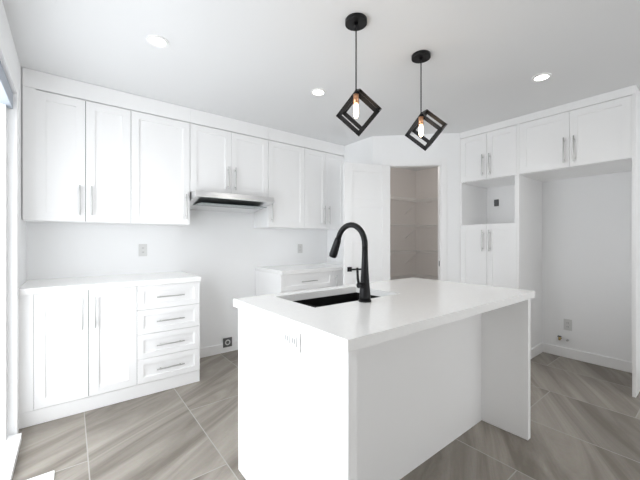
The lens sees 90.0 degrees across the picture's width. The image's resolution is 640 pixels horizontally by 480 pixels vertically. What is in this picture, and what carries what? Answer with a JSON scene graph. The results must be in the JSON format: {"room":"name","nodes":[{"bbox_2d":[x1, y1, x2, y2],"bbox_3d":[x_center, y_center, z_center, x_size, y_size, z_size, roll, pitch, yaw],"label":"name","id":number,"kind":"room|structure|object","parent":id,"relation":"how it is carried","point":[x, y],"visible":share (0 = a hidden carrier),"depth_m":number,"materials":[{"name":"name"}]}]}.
{"room":"kitchen","nodes":[
{"label":"kitchen","id":0,"kind":"room"},
{"bbox_2d":[0,0,25,436],"bbox_3d":[-0.337,0.010,-0.137,0.160,2.440,6.600,0,0,-38],"label":"wall","id":1,"kind":"structure","parent":0,"point":[6,35],"depth_m":1.95,"materials":[{"name":"white paint"}]},
{"bbox_2d":[0,33,18,434],"bbox_3d":[-1.300,0.129,1.237,0.014,2.198,1.990,0,0,-38],"label":"door frame","id":2,"kind":"structure","parent":1,"relation":"attached to","point":[7,66],"depth_m":1.97,"materials":[{"name":"white paint"}]},
{"bbox_2d":[0,61,21,479],"bbox_3d":[-1.343,0.165,1.204,0.166,2.127,1.848,0,0,-38],"label":"patio door","id":3,"kind":"structure","parent":1,"relation":"in","point":[9,448],"depth_m":1.88,"materials":[{"name":"white paint"}]},
{"bbox_2d":[26,168,415,347],"bbox_3d":[-0.339,0.010,4.113,5.270,2.440,0.100,0,0,-38],"label":"wall","id":4,"kind":"structure","parent":0,"point":[223,255],"depth_m":3.40,"materials":[{"name":"white paint"}]},
{"bbox_2d":[22,67,189,225],"bbox_3d":[-1.735,-0.674,2.713,1.130,1.068,0.382,0,0,-38],"label":"upper cabinet","id":5,"kind":"object","parent":4,"relation":"attached to","point":[94,154],"visible":1,"depth_m":2.53,"materials":[{"name":"white paint"}]},
{"bbox_2d":[139,244,146,255],"bbox_3d":[-1.665,0.095,3.008,0.070,0.114,0.008,0,0,-38],"label":"electrical outlet","id":6,"kind":"object","parent":4,"relation":"attached to","point":[142,249],"visible":1,"depth_m":3.01,"materials":[{"name":"white plastic"}]},
{"bbox_2d":[200,341,237,357],"bbox_3d":[-1.069,1.179,3.472,0.806,0.099,0.012,0,0,-38],"label":"baseboard","id":7,"kind":"structure","parent":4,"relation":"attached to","point":[212,350],"depth_m":3.43,"materials":[{"name":"white paint"}]},
{"bbox_2d":[223,337,231,347],"bbox_3d":[-1.011,1.120,3.503,0.100,0.100,0.008,0,0,-38],"label":"electrical outlet","id":8,"kind":"object","parent":7,"relation":"attached to","point":[227,342],"visible":1,"depth_m":3.50,"materials":[{"name":"grey plastic"}]},
{"bbox_2d":[190,108,268,196],"bbox_3d":[-0.970,-0.827,3.311,0.808,0.763,0.382,0,0,-38],"label":"upper cabinet","id":9,"kind":"object","parent":4,"relation":"attached to","point":[228,155],"visible":0.75,"depth_m":3.16,"materials":[{"name":"white paint"}]},
{"bbox_2d":[190,190,274,212],"bbox_3d":[-0.935,-0.375,3.266,0.798,0.135,0.496,0,0,-38],"label":"range hood","id":10,"kind":"object","parent":9,"relation":"attached to","point":[215,201],"visible":0.81,"depth_m":3.15,"materials":[{"name":"silver metal"}]},
{"bbox_2d":[254,128,343,229],"bbox_3d":[-0.218,-0.674,3.898,1.096,1.068,0.382,0,0,-38],"label":"upper cabinet","id":11,"kind":"object","parent":4,"relation":"attached to","point":[305,182],"visible":0.83,"depth_m":3.71,"materials":[{"name":"white paint"}]},
{"bbox_2d":[298,244,301,252],"bbox_3d":[-0.254,0.110,4.110,0.070,0.114,0.008,0,0,-38],"label":"electrical outlet","id":12,"kind":"object","parent":4,"relation":"attached to","point":[299,248],"visible":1,"depth_m":4.11,"materials":[{"name":"white plastic"}]},
{"bbox_2d":[390,195,437,279],"bbox_3d":[1.371,0.079,4.471,1.930,1.487,1.434,0,0,-38],"label":"shelf","id":13,"kind":"object","parent":4,"relation":"attached to","point":[398,198],"visible":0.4,"depth_m":5.15,"materials":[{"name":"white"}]},
{"bbox_2d":[2,0,639,170],"bbox_3d":[1.723,-1.260,1.473,5.310,0.100,6.840,0,0,-38],"label":"ceiling","id":14,"kind":"structure","parent":0,"point":[273,64],"depth_m":2.09,"materials":[{"name":"white paint"}]},
{"bbox_2d":[146,35,168,47],"bbox_3d":[-0.987,-1.206,1.945,0.124,0.006,0.124,0,0,-38],"label":"recessed light","id":15,"kind":"object","parent":14,"relation":"in","point":[158,41],"visible":1,"depth_m":1.95,"materials":[{"name":"white plastic"}]},
{"bbox_2d":[311,89,325,95],"bbox_3d":[-0.014,-1.206,2.616,0.124,0.006,0.124,0,0,-38],"label":"recessed light","id":16,"kind":"object","parent":14,"relation":"in","point":[318,92],"visible":1,"depth_m":2.62,"materials":[{"name":"white plastic"}]},
{"bbox_2d":[336,12,381,135],"bbox_3d":[0.222,-0.906,1.882,0.308,0.606,0.297,0,0,-38],"label":"pendant light","id":17,"kind":"object","parent":14,"relation":"hanging from","point":[356,22],"visible":1,"depth_m":1.78,"materials":[{"name":"black metal"}]},
{"bbox_2d":[405,50,447,150],"bbox_3d":[0.709,-0.908,2.190,0.314,0.601,0.291,0,0,-38],"label":"pendant light","id":18,"kind":"object","parent":14,"relation":"hanging from","point":[421,56],"visible":1,"depth_m":2.11,"materials":[{"name":"black metal"}]},
{"bbox_2d":[532,73,551,81],"bbox_3d":[1.645,-1.206,2.377,0.124,0.006,0.124,0,0,-38],"label":"recessed light","id":19,"kind":"object","parent":14,"relation":"in","point":[541,77],"visible":1,"depth_m":2.38,"materials":[{"name":"white plastic"}]},
{"bbox_2d":[12,350,639,479],"bbox_3d":[1.723,1.280,1.473,5.310,0.100,6.840,0,0,-38],"label":"floor","id":20,"kind":"structure","parent":0,"point":[584,420],"depth_m":1.98,"materials":[{"name":"tile"}]},
{"bbox_2d":[27,471,53,479],"bbox_3d":[-1.372,1.226,1.536,0.140,0.007,0.310,0,0,-38],"label":"floor vent","id":21,"kind":"object","parent":20,"relation":"in","point":[48,476],"visible":1,"depth_m":1.65,"materials":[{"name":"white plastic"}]},
{"bbox_2d":[19,271,200,428],"bbox_3d":[-1.659,0.771,2.632,1.156,0.913,0.602,0,0,-38],"label":"base cabinet","id":22,"kind":"object","parent":20,"relation":"on","point":[89,343],"visible":1,"depth_m":2.37,"materials":[{"name":"white paint"}]},
{"bbox_2d":[255,263,342,295],"bbox_3d":[-0.142,0.771,3.818,1.080,0.913,0.602,0,0,-38],"label":"base cabinet","id":23,"kind":"object","parent":20,"relation":"on","point":[281,279],"visible":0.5,"depth_m":3.54,"materials":[{"name":"white paint"}]},
{"bbox_2d":[234,290,530,479],"bbox_3d":[0.421,0.791,1.858,1.548,0.872,0.890,0,0,-38],"label":"kitchen island","id":24,"kind":"object","parent":20,"relation":"on","point":[397,379],"depth_m":1.60,"materials":[{"name":"white paint"}]},
{"bbox_2d":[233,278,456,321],"bbox_3d":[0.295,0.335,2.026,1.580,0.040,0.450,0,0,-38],"label":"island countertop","id":25,"kind":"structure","parent":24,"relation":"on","point":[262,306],"depth_m":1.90,"materials":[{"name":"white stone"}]},
{"bbox_2d":[273,282,534,353],"bbox_3d":[0.572,0.335,1.672,1.580,0.040,0.450,0,0,-38],"label":"island countertop","id":26,"kind":"structure","parent":24,"relation":"on","point":[349,327],"depth_m":1.39,"materials":[{"name":"white stone"}]},
{"bbox_2d":[329,222,370,302],"bbox_3d":[0.144,0.109,1.725,0.096,0.410,0.307,0,0,-38],"label":"faucet","id":27,"kind":"object","parent":26,"relation":"on","point":[363,284],"visible":1,"depth_m":1.63,"materials":[{"name":"black metal"}]},
{"bbox_2d":[460,221,539,358],"bbox_3d":[2.007,0.529,3.576,0.627,1.398,0.580,0,0,-38],"label":"base cabinet","id":28,"kind":"object","parent":20,"relation":"on","point":[506,254],"depth_m":3.35,"materials":[{"name":"white paint"}]},
{"bbox_2d":[327,136,372,263],"bbox_3d":[0.388,0.010,4.084,0.080,2.440,0.840,0,0,-38],"label":"wall","id":29,"kind":"structure","parent":0,"point":[360,151],"depth_m":4.00,"materials":[{"name":"white paint"}]},
{"bbox_2d":[373,133,459,282],"bbox_3d":[1.103,0.010,3.716,0.973,2.440,0.090,0,0,7],"label":"wall","id":30,"kind":"structure","parent":0,"point":[395,147],"depth_m":3.63,"materials":[{"name":"white paint"}]},
{"bbox_2d":[382,158,446,280],"bbox_3d":[1.084,0.181,3.718,0.595,2.093,0.091,0,0,7],"label":"door frame","id":31,"kind":"structure","parent":30,"relation":"in","point":[439,207],"depth_m":3.65,"materials":[{"name":"white paint"}]},
{"bbox_2d":[343,162,389,285],"bbox_3d":[0.524,0.184,3.614,0.539,2.075,0.256,0,0,-38],"label":"pantry door","id":32,"kind":"structure","parent":31,"relation":"attached to","point":[366,197],"depth_m":3.60,"materials":[{"name":"white paint"}]},
{"bbox_2d":[416,167,437,279],"bbox_3d":[2.198,0.010,5.064,0.100,2.440,1.526,0,0,-38],"label":"wall","id":33,"kind":"structure","parent":0,"point":[426,212],"depth_m":5.45,"materials":[{"name":"white paint"}]},
{"bbox_2d":[542,171,631,361],"bbox_3d":[3.678,0.010,2.033,0.100,2.440,5.074,0,0,-38],"label":"wall","id":34,"kind":"structure","parent":0,"point":[587,255],"depth_m":3.21,"materials":[{"name":"white paint"}]},
{"bbox_2d":[460,120,527,188],"bbox_3d":[2.033,-0.924,3.544,0.627,0.568,0.662,0,0,-38],"label":"upper cabinet","id":35,"kind":"object","parent":34,"relation":"attached to","point":[483,150],"depth_m":3.42,"materials":[{"name":"white paint"}]},
{"bbox_2d":[494,199,498,205],"bbox_3d":[2.139,-0.450,3.879,0.014,0.080,0.050,0,0,-38],"label":"electrical outlet","id":36,"kind":"object","parent":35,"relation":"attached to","point":[496,202],"visible":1,"depth_m":3.87,"materials":[{"name":"grey plastic"}]},
{"bbox_2d":[564,319,571,330],"bbox_3d":[2.587,0.885,3.341,0.008,0.114,0.070,0,0,-38],"label":"outlet","id":37,"kind":"object","parent":34,"relation":"attached to","point":[567,324],"visible":1,"depth_m":3.34,"materials":[{"name":"white plastic"}]},
{"bbox_2d":[508,85,639,184],"bbox_3d":[2.421,-0.924,3.047,0.627,0.568,0.881,0,0,-38],"label":"upper cabinet","id":38,"kind":"object","parent":34,"relation":"attached to","point":[512,164],"depth_m":2.80,"materials":[{"name":"white paint"}]},
{"bbox_2d":[543,343,631,372],"bbox_3d":[2.690,1.179,3.206,0.012,0.099,0.796,0,0,-38],"label":"baseboard","id":39,"kind":"structure","parent":34,"relation":"attached to","point":[613,363],"depth_m":3.19,"materials":[{"name":"white paint"}]}
]}

